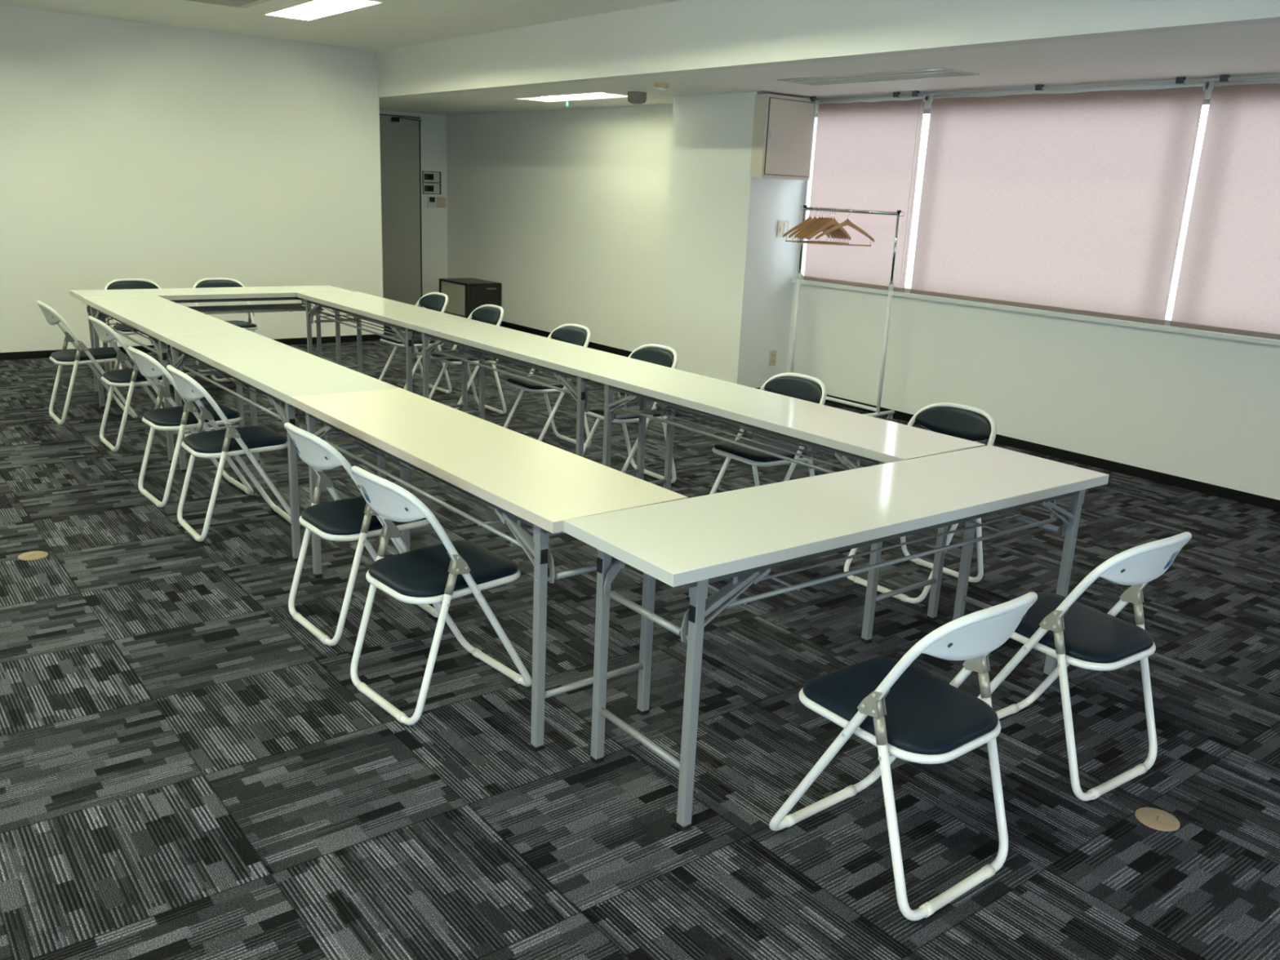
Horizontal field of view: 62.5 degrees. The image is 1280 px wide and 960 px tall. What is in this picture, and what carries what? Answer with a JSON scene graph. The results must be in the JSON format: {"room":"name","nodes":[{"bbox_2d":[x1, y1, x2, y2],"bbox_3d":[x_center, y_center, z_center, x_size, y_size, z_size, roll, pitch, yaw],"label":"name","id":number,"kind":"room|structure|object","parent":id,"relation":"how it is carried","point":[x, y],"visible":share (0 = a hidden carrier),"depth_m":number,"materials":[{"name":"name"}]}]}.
{"room":"conference room","nodes":[
{"label":"conference room","id":0,"kind":"room"},
{"bbox_2d":[0,4,383,352],"bbox_3d":[-5.625,-2.445,8.618,6.643,2.682,1.867,-9,19,-37],"label":"wall","id":1,"kind":"structure","parent":0,"point":[169,157],"depth_m":8.76,"materials":[{"name":"white paint"}]},
{"bbox_2d":[0,333,384,359],"bbox_3d":[-5.069,-0.968,8.290,6.543,0.060,0.006,-9,19,-37],"label":"baseboard","id":2,"kind":"structure","parent":1,"relation":"attached to","point":[43,353],"depth_m":9.05,"materials":[{"name":"black plastic"}]},
{"bbox_2d":[0,0,682,51],"bbox_3d":[-1.332,-2.103,3.138,6.543,0.060,12.023,-9,19,-37],"label":"ceiling","id":3,"kind":"structure","parent":0,"point":[388,24],"depth_m":7.66,"materials":[{"name":"white paint"}]},
{"bbox_2d":[184,0,271,8],"bbox_3d":[-2.834,-3.112,6.705,0.940,0.018,0.940,-9,19,-37],"label":"ceiling vent","id":4,"kind":"object","parent":3,"relation":"in","point":[244,4],"visible":1,"depth_m":7.08,"materials":[{"name":"grey metal"}]},
{"bbox_2d":[189,0,257,7],"bbox_3d":[-2.833,-3.106,6.705,0.800,0.006,0.795,-9,19,-37],"label":"vent grille","id":5,"kind":"object","parent":4,"relation":"attached to","point":[240,3],"depth_m":7.07,"materials":[{"name":"grey"}]},
{"bbox_2d":[262,0,382,21],"bbox_3d":[-2.199,-3.292,7.238,0.344,0.111,1.274,-9,19,-37],"label":"ceiling light","id":6,"kind":"object","parent":3,"relation":"attached to","point":[311,10],"visible":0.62,"depth_m":7.50,"materials":[{"name":"white plastic"}]},
{"bbox_2d":[379,110,447,308],"bbox_3d":[-2.875,-3.007,11.850,1.724,2.291,0.100,-9,19,-37],"label":"wall","id":7,"kind":"structure","parent":0,"point":[433,126],"depth_m":12.15,"materials":[{"name":"white paint"}]},
{"bbox_2d":[379,113,422,306],"bbox_3d":[-2.864,-2.939,11.796,0.945,2.190,0.127,-9,19,-37],"label":"door","id":8,"kind":"structure","parent":7,"relation":"in","point":[399,135],"depth_m":11.91,"materials":[{"name":"grey metal"}]},
{"bbox_2d":[426,196,435,207],"bbox_3d":[-2.394,-3.189,12.104,0.092,0.120,0.020,-9,19,-37],"label":"thermostat","id":9,"kind":"object","parent":7,"relation":"attached to","point":[431,200],"visible":1,"depth_m":12.09,"materials":[{"name":"white plastic"}]},
{"bbox_2d":[422,182,440,194],"bbox_3d":[-2.376,-3.333,12.065,0.230,0.124,0.033,-9,19,-37],"label":"control unit","id":10,"kind":"object","parent":7,"relation":"attached to","point":[428,188],"visible":1,"depth_m":12.05,"materials":[{"name":"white plastic"}]},
{"bbox_2d":[422,170,440,182],"bbox_3d":[-2.370,-3.456,12.031,0.230,0.124,0.033,-9,19,-37],"label":"control unit","id":11,"kind":"object","parent":7,"relation":"attached to","point":[427,176],"visible":1,"depth_m":12.01,"materials":[{"name":"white plastic"}]},
{"bbox_2d":[436,196,445,208],"bbox_3d":[-2.293,-3.207,12.186,0.116,0.120,0.011,-9,19,-37],"label":"wall plate","id":12,"kind":"object","parent":7,"relation":"attached to","point":[441,201],"visible":1,"depth_m":12.18,"materials":[{"name":"beige plastic"}]},
{"bbox_2d":[446,103,673,351],"bbox_3d":[-0.752,-2.587,10.676,0.306,2.291,4.670,-9,19,-37],"label":"wall","id":13,"kind":"structure","parent":0,"point":[566,211],"depth_m":10.36,"materials":[{"name":"white paint"}]},
{"bbox_2d":[500,320,631,356],"bbox_3d":[-0.895,-1.481,10.843,0.006,0.060,4.564,-9,19,-37],"label":"baseboard","id":14,"kind":"structure","parent":13,"relation":"attached to","point":[529,330],"depth_m":10.89,"materials":[{"name":"black plastic"}]},
{"bbox_2d":[0,324,1279,959],"bbox_3d":[-1.230,0.193,5.044,8.800,0.120,14.090,-9,19,-37],"label":"floor","id":15,"kind":"structure","parent":0,"point":[188,771],"depth_m":2.99,"materials":[{"name":"carpet"}]},
{"bbox_2d":[17,551,48,560],"bbox_3d":[-2.427,0.301,4.217,0.106,0.005,0.106,13,18,33],"label":"cap","id":16,"kind":"object","parent":15,"relation":"on","point":[33,555],"visible":1,"depth_m":4.21,"materials":[{"name":"brown"}]},
{"bbox_2d":[36,300,137,424],"bbox_3d":[-3.397,-0.737,6.472,0.463,0.725,0.422,-9,19,-37],"label":"folding chair","id":17,"kind":"object","parent":15,"relation":"on","point":[82,354],"visible":0.9,"depth_m":6.36,"materials":[{"name":"silver metal"}]},
{"bbox_2d":[50,346,125,361],"bbox_3d":[-3.387,-0.768,6.470,0.378,0.041,0.333,-9,19,-37],"label":"seat cushion","id":18,"kind":"object","parent":17,"relation":"on","point":[104,353],"depth_m":6.39,"materials":[{"name":"black leather"}]},
{"bbox_2d":[88,315,191,452],"bbox_3d":[-2.804,-0.561,5.929,0.463,0.725,0.422,-9,19,-37],"label":"folding chair","id":19,"kind":"object","parent":15,"relation":"on","point":[131,377],"visible":0.8,"depth_m":5.76,"materials":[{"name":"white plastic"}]},
{"bbox_2d":[102,368,172,382],"bbox_3d":[-2.794,-0.592,5.927,0.378,0.041,0.333,-9,19,-37],"label":"seat cushion","id":20,"kind":"object","parent":19,"relation":"on","point":[122,375],"depth_m":5.81,"materials":[{"name":"black leather"}]},
{"bbox_2d":[103,278,180,386],"bbox_3d":[-3.630,-1.080,7.680,0.422,0.725,0.463,-9,19,-37],"label":"folding chair","id":21,"kind":"object","parent":15,"relation":"on","point":[122,283],"visible":0.3,"depth_m":7.70,"materials":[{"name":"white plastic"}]},
{"bbox_2d":[113,324,137,332],"bbox_3d":[-3.622,-1.107,7.664,0.333,0.041,0.378,-9,19,-37],"label":"seat cushion","id":22,"kind":"object","parent":21,"relation":"on","point":[115,326],"depth_m":7.48,"materials":[{"name":"black leather"}]},
{"bbox_2d":[82,295,248,462],"bbox_3d":[-2.834,-0.643,6.269,0.448,0.700,1.797,-9,19,-37],"label":"folding table","id":23,"kind":"object","parent":15,"relation":"on","point":[153,316],"visible":0.59,"depth_m":5.96,"materials":[{"name":"white laminate"}]},
{"bbox_2d":[127,346,253,507],"bbox_3d":[-2.144,-0.280,5.016,0.463,0.725,0.422,-10,20,-39],"label":"folding chair","id":24,"kind":"object","parent":15,"relation":"on","point":[180,418],"visible":0.95,"depth_m":4.89,"materials":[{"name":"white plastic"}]},
{"bbox_2d":[143,402,239,426],"bbox_3d":[-2.135,-0.311,5.015,0.378,0.041,0.333,-10,20,-39],"label":"seat cushion","id":25,"kind":"object","parent":24,"relation":"on","point":[167,416],"depth_m":4.95,"materials":[{"name":"black plastic"}]},
{"bbox_2d":[69,285,351,403],"bbox_3d":[-2.990,-0.996,7.528,1.797,0.700,0.448,-9,19,-37],"label":"folding table","id":26,"kind":"object","parent":15,"relation":"on","point":[250,293],"visible":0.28,"depth_m":7.43,"materials":[{"name":"white laminate"}]},
{"bbox_2d":[192,277,257,382],"bbox_3d":[-3.130,-1.149,8.012,0.422,0.725,0.463,-9,19,-37],"label":"folding chair","id":27,"kind":"object","parent":15,"relation":"on","point":[250,326],"visible":0.44,"depth_m":8.05,"materials":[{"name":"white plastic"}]},
{"bbox_2d":[224,320,257,328],"bbox_3d":[-3.122,-1.176,7.996,0.333,0.041,0.378,-9,19,-37],"label":"seat cushion","id":28,"kind":"object","parent":27,"relation":"on","point":[242,324],"depth_m":7.95,"materials":[{"name":"black leather"}]},
{"bbox_2d":[166,364,300,542],"bbox_3d":[-1.774,-0.145,4.588,0.463,0.725,0.422,-9,19,-36],"label":"folding chair","id":29,"kind":"object","parent":15,"relation":"on","point":[232,441],"visible":0.94,"depth_m":4.49,"materials":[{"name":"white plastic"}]},
{"bbox_2d":[182,425,287,453],"bbox_3d":[-1.764,-0.176,4.587,0.378,0.041,0.333,-9,19,-36],"label":"seat cushion","id":30,"kind":"object","parent":29,"relation":"on","point":[258,438],"depth_m":4.53,"materials":[{"name":"black leather"}]},
{"bbox_2d":[160,330,398,561],"bbox_3d":[-1.723,-0.220,4.917,0.448,0.700,1.797,-9,19,-37],"label":"folding table","id":31,"kind":"object","parent":15,"relation":"on","point":[281,371],"visible":0.62,"depth_m":4.61,"materials":[{"name":"white laminate"}]},
{"bbox_2d":[284,422,439,645],"bbox_3d":[-0.966,0.146,3.664,0.463,0.725,0.422,-10,20,-39],"label":"folding chair","id":32,"kind":"object","parent":15,"relation":"on","point":[348,519],"visible":0.86,"depth_m":3.52,"materials":[{"name":"silver metal"}]},
{"bbox_2d":[301,495,426,535],"bbox_3d":[-0.956,0.115,3.662,0.378,0.041,0.333,-10,20,-39],"label":"seat cushion","id":33,"kind":"object","parent":32,"relation":"on","point":[344,517],"depth_m":3.57,"materials":[{"name":"black leather"}]},
{"bbox_2d":[297,291,475,412],"bbox_3d":[-1.734,-0.818,7.087,0.449,0.700,1.797,-9,19,-37],"label":"folding table","id":34,"kind":"object","parent":15,"relation":"on","point":[398,316],"visible":0.7,"depth_m":6.81,"materials":[{"name":"white laminate"}]},
{"bbox_2d":[378,292,451,393],"bbox_3d":[-1.646,-0.993,7.690,0.463,0.725,0.422,-10,20,-39],"label":"folding chair","id":35,"kind":"object","parent":15,"relation":"on","point":[437,301],"visible":0.66,"depth_m":7.71,"materials":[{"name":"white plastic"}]},
{"bbox_2d":[381,334,435,344],"bbox_3d":[-1.653,-1.021,7.675,0.378,0.041,0.333,-10,20,-39],"label":"seat cushion","id":36,"kind":"object","parent":35,"relation":"on","point":[387,340],"depth_m":7.57,"materials":[{"name":"black plastic"}]},
{"bbox_2d":[350,466,532,725],"bbox_3d":[-0.608,0.296,3.178,0.463,0.725,0.422,-11,20,-41],"label":"folding chair","id":37,"kind":"object","parent":15,"relation":"on","point":[439,574],"visible":1,"depth_m":3.08,"materials":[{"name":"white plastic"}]},
{"bbox_2d":[368,540,518,597],"bbox_3d":[-0.599,0.265,3.177,0.378,0.041,0.333,-11,20,-41],"label":"seat cushion","id":38,"kind":"object","parent":37,"relation":"on","point":[423,572],"depth_m":3.12,"materials":[{"name":"black leather"}]},
{"bbox_2d":[429,304,506,414],"bbox_3d":[-1.164,-0.801,7.074,0.463,0.725,0.422,-9,19,-37],"label":"folding chair","id":39,"kind":"object","parent":15,"relation":"on","point":[493,314],"visible":0.7,"depth_m":7.09,"materials":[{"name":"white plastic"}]},
{"bbox_2d":[431,350,497,361],"bbox_3d":[-1.171,-0.829,7.059,0.378,0.041,0.333,-9,19,-37],"label":"seat cushion","id":40,"kind":"object","parent":39,"relation":"on","point":[454,354],"depth_m":6.94,"materials":[{"name":"black plastic"}]},
{"bbox_2d":[439,277,501,326],"bbox_3d":[-1.878,-1.964,11.660,0.425,0.470,0.640,-9,19,-37],"label":"base cabinet","id":41,"kind":"object","parent":15,"relation":"on","point":[464,295],"visible":0.76,"depth_m":11.44,"materials":[{"name":"black paint"}]},
{"bbox_2d":[290,387,688,751],"bbox_3d":[-0.613,0.203,3.565,0.448,0.700,1.797,-9,19,-37],"label":"folding table","id":42,"kind":"object","parent":15,"relation":"on","point":[540,485],"visible":0.77,"depth_m":3.15,"materials":[{"name":"beige laminate"}]},
{"bbox_2d":[411,320,663,479],"bbox_3d":[-0.626,-0.395,5.733,0.449,0.700,1.797,-9,19,-37],"label":"folding table","id":43,"kind":"object","parent":15,"relation":"on","point":[563,359],"visible":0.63,"depth_m":5.44,"materials":[{"name":"white laminate"}]},
{"bbox_2d":[503,323,591,448],"bbox_3d":[-0.552,-0.549,6.258,0.463,0.725,0.422,-9,19,-37],"label":"folding chair","id":44,"kind":"object","parent":15,"relation":"on","point":[575,334],"visible":0.56,"depth_m":6.25,"materials":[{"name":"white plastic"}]},
{"bbox_2d":[506,375,573,389],"bbox_3d":[-0.559,-0.577,6.243,0.378,0.041,0.333,-9,19,-37],"label":"seat cushion","id":45,"kind":"object","parent":44,"relation":"on","point":[515,382],"depth_m":6.14,"materials":[{"name":"black leather"}]},
{"bbox_2d":[583,343,677,483],"bbox_3d":[-0.066,-0.339,5.577,0.463,0.725,0.422,-9,19,-36],"label":"folding chair","id":46,"kind":"object","parent":15,"relation":"on","point":[659,354],"visible":0.59,"depth_m":5.58,"materials":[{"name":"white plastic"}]},
{"bbox_2d":[584,401,660,419],"bbox_3d":[-0.074,-0.367,5.562,0.378,0.041,0.333,-9,19,-36],"label":"seat cushion","id":47,"kind":"object","parent":46,"relation":"on","point":[599,414],"depth_m":5.46,"materials":[{"name":"black leather"}]},
{"bbox_2d":[709,372,826,494],"bbox_3d":[0.577,-0.111,4.853,0.463,0.725,0.422,-9,19,-37],"label":"folding chair","id":48,"kind":"object","parent":15,"relation":"on","point":[797,385],"visible":0.62,"depth_m":4.82,"materials":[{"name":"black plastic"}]},
{"bbox_2d":[714,438,806,462],"bbox_3d":[0.570,-0.139,4.838,0.378,0.041,0.333,-9,19,-37],"label":"seat cushion","id":49,"kind":"object","parent":48,"relation":"on","point":[726,449],"depth_m":4.75,"materials":[{"name":"black leather"}]},
{"bbox_2d":[589,366,985,643],"bbox_3d":[0.482,0.028,4.380,0.449,0.700,1.797,-9,19,-37],"label":"folding table","id":50,"kind":"object","parent":15,"relation":"on","point":[855,438],"visible":0.67,"depth_m":4.09,"materials":[{"name":"white laminate"}]},
{"bbox_2d":[563,444,1109,831],"bbox_3d":[0.643,0.379,3.131,1.797,0.700,0.448,-9,19,-36],"label":"folding table","id":51,"kind":"object","parent":15,"relation":"on","point":[740,535],"visible":0.96,"depth_m":2.81,"materials":[{"name":"white laminate"}]},
{"bbox_2d":[789,204,903,421],"bbox_3d":[1.423,-1.199,7.557,0.375,1.461,0.941,-9,19,-37],"label":"coat rack","id":52,"kind":"object","parent":15,"relation":"on","point":[890,418],"visible":0.73,"depth_m":7.39,"materials":[{"name":"silver metal"}]},
{"bbox_2d":[782,206,830,241],"bbox_3d":[1.230,-1.866,7.699,0.424,0.253,0.031,-6,18,-28],"label":"wooden hanger","id":53,"kind":"object","parent":52,"relation":"hanging from","point":[809,218],"visible":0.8,"depth_m":7.65,"materials":[{"name":"brown wood"}]},
{"bbox_2d":[788,206,833,242],"bbox_3d":[1.260,-1.854,7.660,0.424,0.253,0.031,-7,18,-32],"label":"wooden hanger","id":54,"kind":"object","parent":52,"relation":"hanging from","point":[815,218],"visible":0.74,"depth_m":7.61,"materials":[{"name":"brown wood"}]},
{"bbox_2d":[794,207,835,242],"bbox_3d":[1.286,-1.844,7.628,0.424,0.253,0.031,-9,19,-36],"label":"wooden hanger","id":55,"kind":"object","parent":52,"relation":"hanging from","point":[819,218],"visible":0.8,"depth_m":7.57,"materials":[{"name":"beige wood"}]},
{"bbox_2d":[797,207,838,243],"bbox_3d":[1.301,-1.838,7.608,0.424,0.253,0.031,-9,19,-37],"label":"wooden hanger","id":56,"kind":"object","parent":52,"relation":"hanging from","point":[821,218],"visible":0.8,"depth_m":7.56,"materials":[{"name":"beige wood"}]},
{"bbox_2d":[800,207,840,243],"bbox_3d":[1.315,-1.832,7.591,0.424,0.253,0.031,-9,19,-37],"label":"wooden hanger","id":57,"kind":"object","parent":52,"relation":"hanging from","point":[824,218],"visible":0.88,"depth_m":7.55,"materials":[{"name":"beige wood"}]},
{"bbox_2d":[801,207,843,243],"bbox_3d":[1.329,-1.827,7.574,0.424,0.253,0.031,-9,19,-37],"label":"wooden hanger","id":58,"kind":"object","parent":52,"relation":"hanging from","point":[826,218],"visible":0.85,"depth_m":7.52,"materials":[{"name":"beige wood"}]},
{"bbox_2d":[804,207,844,243],"bbox_3d":[1.342,-1.822,7.558,0.424,0.253,0.031,-9,19,-37],"label":"wooden hanger","id":59,"kind":"object","parent":52,"relation":"hanging from","point":[828,218],"visible":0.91,"depth_m":7.51,"materials":[{"name":"beige wood"}]},
{"bbox_2d":[806,207,848,244],"bbox_3d":[1.356,-1.817,7.541,0.424,0.253,0.031,-9,19,-37],"label":"wooden hanger","id":60,"kind":"object","parent":52,"relation":"hanging from","point":[831,218],"visible":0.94,"depth_m":7.51,"materials":[{"name":"beige wood"}]},
{"bbox_2d":[808,208,850,244],"bbox_3d":[1.371,-1.811,7.523,0.424,0.253,0.031,-9,19,-36],"label":"wooden hanger","id":61,"kind":"object","parent":52,"relation":"hanging from","point":[833,221],"visible":0.94,"depth_m":7.49,"materials":[{"name":"brown wood"}]},
{"bbox_2d":[815,208,874,246],"bbox_3d":[1.454,-1.781,7.428,0.424,0.253,0.031,1,15,-5],"label":"wooden hanger","id":62,"kind":"object","parent":52,"relation":"hanging from","point":[846,222],"visible":1,"depth_m":7.43,"materials":[{"name":"brown wood"}]},
{"bbox_2d":[768,591,1037,920],"bbox_3d":[0.616,0.551,2.455,0.422,0.725,0.463,-10,20,-38],"label":"folding chair","id":63,"kind":"object","parent":15,"relation":"on","point":[910,714],"visible":1,"depth_m":2.36,"materials":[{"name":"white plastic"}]},
{"bbox_2d":[802,656,998,755],"bbox_3d":[0.610,0.519,2.455,0.333,0.041,0.378,-10,20,-38],"label":"seat cushion","id":64,"kind":"object","parent":63,"relation":"on","point":[926,714],"depth_m":2.41,"materials":[{"name":"black leather"}]},
{"bbox_2d":[844,402,996,603],"bbox_3d":[1.149,0.072,4.284,0.463,0.725,0.422,-10,20,-38],"label":"folding chair","id":65,"kind":"object","parent":15,"relation":"on","point":[954,420],"visible":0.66,"depth_m":4.31,"materials":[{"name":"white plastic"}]},
{"bbox_2d":[977,532,1191,800],"bbox_3d":[1.208,0.442,2.950,0.422,0.725,0.463,-9,19,-35],"label":"folding chair","id":66,"kind":"object","parent":15,"relation":"on","point":[1071,632],"visible":0.9,"depth_m":2.82,"materials":[{"name":"silver metal"}]},
{"bbox_2d":[1014,591,1153,662],"bbox_3d":[1.204,0.410,2.950,0.333,0.041,0.378,-9,19,-35],"label":"seat cushion","id":67,"kind":"object","parent":66,"relation":"on","point":[1091,635],"depth_m":2.87,"materials":[{"name":"black leather"}]},
{"bbox_2d":[1135,807,1180,831],"bbox_3d":[1.344,0.880,2.739,0.106,0.005,0.106,13,18,33],"label":"cap","id":68,"kind":"object","parent":15,"relation":"on","point":[1153,818],"visible":1,"depth_m":2.73,"materials":[{"name":"brown plastic"}]},
{"bbox_2d":[662,91,817,387],"bbox_3d":[0.796,-1.899,8.432,0.737,2.291,0.937,-9,19,-37],"label":"wall pillar","id":69,"kind":"structure","parent":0,"point":[729,286],"depth_m":8.13,"materials":[{"name":"white paint"}]},
{"bbox_2d":[768,350,776,365],"bbox_3d":[1.045,-0.958,8.301,0.070,0.120,0.010,-9,19,-37],"label":"power outlet","id":70,"kind":"object","parent":69,"relation":"attached to","point":[772,358],"visible":1,"depth_m":8.29,"materials":[{"name":"beige plastic"}]},
{"bbox_2d":[776,220,789,236],"bbox_3d":[1.089,-1.916,8.036,0.116,0.120,0.012,-9,19,-37],"label":"light switch","id":71,"kind":"object","parent":69,"relation":"attached to","point":[782,225],"visible":0.91,"depth_m":8.03,"materials":[{"name":"beige plastic"}]},
{"bbox_2d":[750,93,816,180],"bbox_3d":[1.057,-2.506,7.739,0.505,0.572,0.140,-9,19,-37],"label":"upper cabinet","id":72,"kind":"object","parent":69,"relation":"attached to","point":[782,143],"visible":1,"depth_m":7.66,"materials":[{"name":"beige metal"}]},
{"bbox_2d":[377,0,1279,98],"bbox_3d":[1.315,-2.331,5.152,0.127,0.455,11.923,-9,19,-37],"label":"beam","id":73,"kind":"structure","parent":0,"point":[684,36],"depth_m":5.87,"materials":[{"name":"white paint"}]},
{"bbox_2d":[378,22,1279,115],"bbox_3d":[1.412,-2.476,6.423,1.830,0.060,13.790,-9,19,-37],"label":"ceiling","id":74,"kind":"structure","parent":0,"point":[1253,50],"depth_m":5.85,"materials":[{"name":"white paint"}]},
{"bbox_2d":[514,92,627,102],"bbox_3d":[-0.557,-3.204,8.713,0.344,0.086,1.274,-9,19,-37],"label":"ceiling light","id":75,"kind":"object","parent":74,"relation":"attached to","point":[591,95],"visible":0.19,"depth_m":8.86,"materials":[{"name":"white plastic"}]},
{"bbox_2d":[626,89,648,104],"bbox_3d":[-0.023,-2.882,7.948,0.160,0.092,0.160,-9,19,-37],"label":"ceiling sensor","id":76,"kind":"object","parent":74,"relation":"attached to","point":[634,96],"visible":1,"depth_m":7.89,"materials":[{"name":"white plastic"}]},
{"bbox_2d":[654,83,668,90],"bbox_3d":[0.149,-2.725,7.315,0.100,0.044,0.100,-9,19,-37],"label":"smoke detector","id":77,"kind":"object","parent":74,"relation":"attached to","point":[660,86],"visible":1,"depth_m":7.28,"materials":[{"name":"beige plastic"}]},
{"bbox_2d":[776,67,979,85],"bbox_3d":[1.399,-2.461,6.338,0.344,0.086,1.274,-9,19,-37],"label":"air vent","id":78,"kind":"object","parent":74,"relation":"attached to","point":[940,72],"visible":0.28,"depth_m":6.34,"materials":[{"name":"grey metal"}]},
{"bbox_2d":[809,74,1279,101],"bbox_3d":[3.238,-2.039,5.313,0.022,0.033,6.670,-9,19,-37],"label":"rail","id":79,"kind":"object","parent":74,"relation":"attached to","point":[1224,77],"visible":0.98,"depth_m":6.21,"materials":[{"name":"silver metal"}]},
{"bbox_2d":[786,74,1279,500],"bbox_3d":[3.834,-0.848,5.117,0.200,2.291,8.283,-9,19,-37],"label":"wall","id":80,"kind":"structure","parent":0,"point":[1204,409],"depth_m":6.54,"materials":[{"name":"white paint"}]},
{"bbox_2d":[796,98,1210,325],"bbox_3d":[3.535,-1.302,5.328,0.040,1.228,7.383,-9,19,-37],"label":"window","id":81,"kind":"structure","parent":80,"relation":"in","point":[926,111],"depth_m":8.07,"materials":[{"name":"white glass"}]},
{"bbox_2d":[803,91,928,292],"bbox_3d":[1.592,-2.067,7.584,0.042,1.324,0.963,-9,19,-37],"label":"roller blind","id":82,"kind":"object","parent":81,"relation":"attached to","point":[864,150],"visible":0.97,"depth_m":7.54,"materials":[{"name":"pink fabric"}]},
{"bbox_2d":[900,101,922,279],"bbox_3d":[1.859,-1.967,7.229,0.006,1.186,0.030,-9,19,-37],"label":"chain","id":83,"kind":"object","parent":82,"relation":"hanging from","point":[919,101],"visible":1,"depth_m":7.22,"materials":[{"name":"white"}]},
{"bbox_2d":[910,77,1208,324],"bbox_3d":[2.469,-1.730,6.505,0.042,1.324,1.790,-9,19,-37],"label":"roller blind","id":84,"kind":"object","parent":81,"relation":"attached to","point":[1068,201],"visible":1,"depth_m":6.40,"materials":[{"name":"pink fabric"}]},
{"bbox_2d":[1164,88,1208,310],"bbox_3d":[3.011,-1.525,5.812,0.006,1.186,0.030,-9,19,-37],"label":"chain","id":85,"kind":"object","parent":84,"relation":"hanging from","point":[1207,89],"visible":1,"depth_m":5.80,"materials":[{"name":"white plastic"}]},
{"bbox_2d":[1169,76,1279,339],"bbox_3d":[3.591,-1.298,5.123,0.042,1.324,1.803,-9,19,-37],"label":"roller blind","id":86,"kind":"object","parent":81,"relation":"attached to","point":[1228,281],"visible":1,"depth_m":5.62,"materials":[{"name":"pink fabric"}]},
{"bbox_2d":[791,279,1279,346],"bbox_3d":[3.468,-0.691,5.465,0.060,0.027,7.382,-9,19,-37],"label":"trim","id":87,"kind":"structure","parent":80,"relation":"attached to","point":[1166,328],"depth_m":6.49,"materials":[{"name":"white paint"}]},
{"bbox_2d":[825,394,1279,511],"bbox_3d":[3.675,0.229,5.386,0.006,0.060,8.177,-9,19,-37],"label":"baseboard","id":88,"kind":"structure","parent":80,"relation":"attached to","point":[1186,483],"depth_m":6.33,"materials":[{"name":"black plastic"}]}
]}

